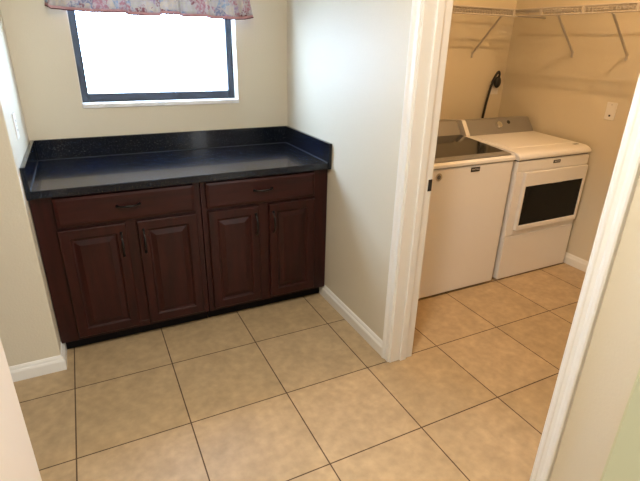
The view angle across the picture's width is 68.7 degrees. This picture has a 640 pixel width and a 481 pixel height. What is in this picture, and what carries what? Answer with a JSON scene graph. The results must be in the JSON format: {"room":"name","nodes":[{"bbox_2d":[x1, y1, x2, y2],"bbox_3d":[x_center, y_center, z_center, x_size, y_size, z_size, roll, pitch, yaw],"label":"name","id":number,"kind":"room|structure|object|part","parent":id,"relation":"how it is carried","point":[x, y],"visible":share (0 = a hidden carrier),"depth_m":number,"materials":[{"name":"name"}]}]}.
{"room":"kitchen","nodes":[
{"label":"kitchen","id":0,"kind":"room"},
{"bbox_2d":[0,339,41,480],"bbox_3d":[-0.293,0.240,-0.081,0.131,2.740,2.500,-10,25,-24],"label":"wall","id":1,"kind":"structure","parent":0,"point":[18,462],"depth_m":1.15,"materials":[{"name":"beige paint"}]},
{"bbox_2d":[0,10,60,366],"bbox_3d":[-2.188,-0.612,1.828,1.650,2.740,0.745,-10,25,-24],"label":"wall","id":2,"kind":"structure","parent":0,"point":[29,331],"depth_m":2.17,"materials":[{"name":"beige paint"}]},
{"bbox_2d":[12,112,19,139],"bbox_3d":[-1.404,-0.529,2.163,0.008,0.116,0.072,-10,25,-24],"label":"wall outlet","id":3,"kind":"object","parent":2,"relation":"attached to","point":[13,113],"visible":1,"depth_m":2.15,"materials":[{"name":"white plastic"}]},
{"bbox_2d":[9,342,66,381],"bbox_3d":[-2.074,0.714,2.109,1.655,0.084,0.186,-10,25,-24],"label":"baseboard","id":4,"kind":"structure","parent":2,"relation":"attached to","point":[19,372],"depth_m":2.33,"materials":[{"name":"white paint"}]},
{"bbox_2d":[0,0,516,140],"bbox_3d":[-0.720,-1.071,2.992,5.390,2.740,0.200,-10,25,-24],"label":"wall","id":5,"kind":"structure","parent":0,"point":[38,36],"depth_m":2.95,"materials":[{"name":"beige paint"}]},
{"bbox_2d":[45,0,253,19],"bbox_3d":[-0.897,-1.424,2.540,1.107,0.385,0.132,-10,25,-24],"label":"window valance","id":6,"kind":"object","parent":5,"relation":"attached to","point":[213,9],"visible":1,"depth_m":2.62,"materials":[{"name":"fabric"}]},
{"bbox_2d":[66,10,238,107],"bbox_3d":[-0.958,-1.248,2.742,0.918,0.870,0.143,-10,25,-24],"label":"window","id":7,"kind":"structure","parent":5,"relation":"in","point":[231,95],"depth_m":2.89,"materials":[{"name":"black metal"}]},
{"bbox_3d":[-0.967,-0.858,2.907,0.918,0.024,0.143,-10,25,-24],"label":"sill","id":8,"kind":"part","parent":7,"relation":"part of","materials":[{"name":"stone"}]},
{"bbox_2d":[481,71,500,117],"bbox_3d":[1.441,-1.129,3.965,0.146,0.583,0.051,-10,25,-24],"label":"power cord","id":9,"kind":"object","parent":5,"relation":"attached to","point":[496,80],"visible":0.92,"depth_m":3.89,"materials":[{"name":"black plastic"}]},
{"bbox_2d":[490,83,497,93],"bbox_3d":[1.473,-1.297,3.946,0.085,0.125,0.008,-10,25,-24],"label":"wall outlet","id":10,"kind":"object","parent":5,"relation":"attached to","point":[494,90],"visible":0.45,"depth_m":3.96,"materials":[{"name":"white plastic"}]},
{"bbox_2d":[452,5,545,57],"bbox_3d":[0.805,-1.480,3.325,1.845,0.343,0.314,-10,25,-24],"label":"wire shelf","id":11,"kind":"object","parent":5,"relation":"attached to","point":[459,8],"visible":0.41,"depth_m":3.38,"materials":[{"name":"white metal"}]},
{"bbox_2d":[13,262,585,480],"bbox_3d":[0.754,1.308,1.069,5.700,0.080,6.300,-10,25,-24],"label":"floor","id":12,"kind":"structure","parent":0,"point":[287,390],"depth_m":2.25,"materials":[{"name":"tile"}]},
{"bbox_2d":[29,183,208,348],"bbox_3d":[-1.127,0.047,2.719,0.781,0.876,0.681,-10,25,-24],"label":"base cabinet","id":13,"kind":"object","parent":12,"relation":"on","point":[117,264],"visible":0.96,"depth_m":2.44,"materials":[{"name":"brown wood"}]},
{"bbox_3d":[-1.130,0.212,2.427,0.308,0.604,0.018,-10,25,-24],"label":"door","id":14,"kind":"part","parent":13,"relation":"part of","materials":[{"name":"brown wood"}]},
{"bbox_3d":[-0.961,-0.177,2.348,0.655,0.147,0.018,-10,25,-24],"label":"drawer","id":15,"kind":"part","parent":13,"relation":"part of","materials":[{"name":"brown wood"}]},
{"bbox_3d":[-1.002,0.025,2.385,0.016,0.141,0.037,-10,25,-24],"label":"door handle","id":16,"kind":"part","parent":13,"relation":"part of","materials":[{"name":"brown metal"}]},
{"bbox_3d":[-0.951,-0.172,2.326,0.121,0.016,0.037,-10,25,-24],"label":"drawer handle","id":17,"kind":"part","parent":13,"relation":"part of","materials":[{"name":"brown metal"}]},
{"bbox_3d":[-0.906,0.008,2.429,0.016,0.141,0.037,-10,25,-24],"label":"door handle","id":18,"kind":"part","parent":13,"relation":"part of","materials":[{"name":"brown metal"}]},
{"bbox_3d":[-0.808,0.157,2.575,0.305,0.604,0.018,-10,25,-24],"label":"door","id":19,"kind":"part","parent":13,"relation":"part of","materials":[{"name":"brown wood"}]},
{"bbox_2d":[19,126,331,200],"bbox_3d":[-0.775,-0.489,2.684,1.553,0.151,0.672,-10,25,-24],"label":"countertop","id":20,"kind":"structure","parent":13,"relation":"on","point":[49,168],"depth_m":2.70,"materials":[{"name":"black stone"}]},
{"bbox_2d":[199,169,327,316],"bbox_3d":[-0.432,-0.073,3.041,0.764,0.876,0.681,-10,25,-24],"label":"base cabinet","id":21,"kind":"object","parent":12,"relation":"on","point":[264,237],"visible":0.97,"depth_m":2.76,"materials":[{"name":"brown wood"}]},
{"bbox_3d":[-0.487,0.101,2.724,0.289,0.604,0.018,-10,25,-24],"label":"door","id":22,"kind":"part","parent":21,"relation":"part of","materials":[{"name":"brown wood"}]},
{"bbox_3d":[-0.359,-0.087,2.682,0.016,0.141,0.037,-10,25,-24],"label":"door handle","id":23,"kind":"part","parent":21,"relation":"part of","materials":[{"name":"brown metal"}]},
{"bbox_3d":[-0.323,-0.287,2.643,0.643,0.147,0.018,-10,25,-24],"label":"drawer","id":24,"kind":"part","parent":21,"relation":"part of","materials":[{"name":"brown wood"}]},
{"bbox_3d":[-0.312,-0.283,2.622,0.121,0.016,0.037,-10,25,-24],"label":"drawer handle","id":25,"kind":"part","parent":21,"relation":"part of","materials":[{"name":"brown metal"}]},
{"bbox_3d":[-0.265,-0.103,2.726,0.016,0.141,0.037,-10,25,-24],"label":"door handle","id":26,"kind":"part","parent":21,"relation":"part of","materials":[{"name":"brown metal"}]},
{"bbox_3d":[-0.169,0.046,2.871,0.294,0.604,0.018,-10,25,-24],"label":"door","id":27,"kind":"part","parent":21,"relation":"part of","materials":[{"name":"brown wood"}]},
{"bbox_2d":[418,119,515,298],"bbox_3d":[0.790,-0.259,3.310,0.685,1.059,0.703,-10,25,-24],"label":"washing machine","id":28,"kind":"object","parent":12,"relation":"on","point":[471,178],"visible":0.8,"depth_m":3.04,"materials":[{"name":"white metal"}]},
{"bbox_3d":[0.825,-0.621,3.100,0.649,0.046,0.431,-10,25,-24],"label":"lid glass","id":29,"kind":"part","parent":28,"relation":"part of","materials":[{"name":"black"}]},
{"bbox_3d":[0.931,-0.517,2.908,0.649,0.016,0.054,-10,25,-24],"label":"lid","id":30,"kind":"part","parent":28,"relation":"part of","materials":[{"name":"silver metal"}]},
{"bbox_2d":[451,116,591,278],"bbox_3d":[1.456,-0.372,3.617,0.710,1.057,0.727,-10,25,-24],"label":"dryer","id":31,"kind":"object","parent":12,"relation":"on","point":[548,173],"visible":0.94,"depth_m":3.35,"materials":[{"name":"white metal"}]},
{"bbox_3d":[1.373,-0.887,3.599,0.058,0.056,0.052,-10,25,-24],"label":"control knob","id":32,"kind":"part","parent":31,"relation":"part of","materials":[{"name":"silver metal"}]},
{"bbox_3d":[1.477,-0.742,3.434,0.610,0.021,0.378,-10,25,-24],"label":"raised panel","id":33,"kind":"part","parent":31,"relation":"part of","materials":[{"name":"white metal"}]},
{"bbox_3d":[1.461,-0.731,3.474,0.710,0.070,0.709,-10,25,-24],"label":"panel","id":34,"kind":"part","parent":31,"relation":"part of","materials":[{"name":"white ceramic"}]},
{"bbox_3d":[1.597,0.075,3.480,0.706,0.329,0.013,-10,25,-24],"label":"panel","id":35,"kind":"part","parent":31,"relation":"part of","materials":[{"name":"white metal"}]},
{"bbox_3d":[1.637,-0.309,3.321,0.620,0.412,0.030,-10,25,-24],"label":"door","id":36,"kind":"part","parent":31,"relation":"part of","materials":[{"name":"white metal"}]},
{"bbox_3d":[1.635,-0.280,3.331,0.582,0.284,0.016,-10,25,-24],"label":"door glass","id":37,"kind":"part","parent":31,"relation":"part of","materials":[{"name":"black glass"}]},
{"bbox_2d":[287,0,639,480],"bbox_3d":[0.399,-0.674,2.115,0.135,2.740,2.515,-10,25,-24],"label":"wall","id":38,"kind":"structure","parent":0,"point":[347,59],"depth_m":2.32,"materials":[{"name":"beige paint"}]},
{"bbox_2d":[319,285,381,355],"bbox_3d":[0.173,0.454,2.845,0.015,0.084,0.776,-10,25,-24],"label":"baseboard","id":39,"kind":"structure","parent":38,"relation":"attached to","point":[333,300],"depth_m":2.79,"materials":[{"name":"white paint"}]},
{"bbox_2d":[381,0,422,361],"bbox_3d":[0.373,-0.328,2.116,0.018,2.100,0.057,-10,25,-24],"label":"trim","id":40,"kind":"structure","parent":38,"relation":"attached to","point":[417,5],"depth_m":2.11,"materials":[{"name":"white paint"}]},
{"bbox_2d":[389,0,452,361],"bbox_3d":[0.456,-0.304,2.129,0.143,2.050,0.029,-10,25,-24],"label":"trim","id":41,"kind":"structure","parent":38,"relation":"attached to","point":[436,14],"depth_m":2.11,"materials":[{"name":"white paint"}]},
{"bbox_3d":[0.510,-0.256,2.174,0.021,0.056,0.004,-10,25,-24],"label":"strike plate","id":42,"kind":"part","parent":41,"relation":"part of","materials":[{"name":"black plastic"}]},
{"bbox_2d":[529,74,639,480],"bbox_3d":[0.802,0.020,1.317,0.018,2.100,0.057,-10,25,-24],"label":"trim","id":43,"kind":"structure","parent":38,"relation":"attached to","point":[627,172],"depth_m":1.36,"materials":[{"name":"white paint"}]},
{"bbox_2d":[498,0,639,261],"bbox_3d":[2.198,-0.959,2.886,0.120,2.740,2.635,-10,25,-24],"label":"wall","id":44,"kind":"structure","parent":0,"point":[561,95],"depth_m":3.42,"materials":[{"name":"beige paint"}]},
{"bbox_2d":[563,252,588,271],"bbox_3d":[2.054,0.229,3.478,0.015,0.084,2.385,-10,25,-24],"label":"baseboard","id":45,"kind":"structure","parent":44,"relation":"attached to","point":[581,264],"depth_m":3.62,"materials":[{"name":"white paint"}]},
{"bbox_2d":[517,1,639,60],"bbox_3d":[2.025,-1.181,2.661,0.314,0.324,2.063,-10,25,-24],"label":"wire shelf","id":46,"kind":"object","parent":44,"relation":"attached to","point":[626,5],"visible":1,"depth_m":3.02,"materials":[{"name":"white metal"}]},
{"bbox_2d":[604,102,617,119],"bbox_3d":[1.991,-0.886,3.208,0.008,0.116,0.072,-10,25,-24],"label":"wall outlet","id":47,"kind":"object","parent":44,"relation":"attached to","point":[611,107],"visible":1,"depth_m":3.21,"materials":[{"name":"white plastic"}]},
{"bbox_2d":[600,368,639,480],"bbox_3d":[2.014,-0.406,1.569,2.494,2.740,0.008,-10,25,-24],"label":"wall","id":48,"kind":"structure","parent":0,"point":[623,461],"depth_m":1.44,"materials":[{"name":"beige paint"}]}
]}

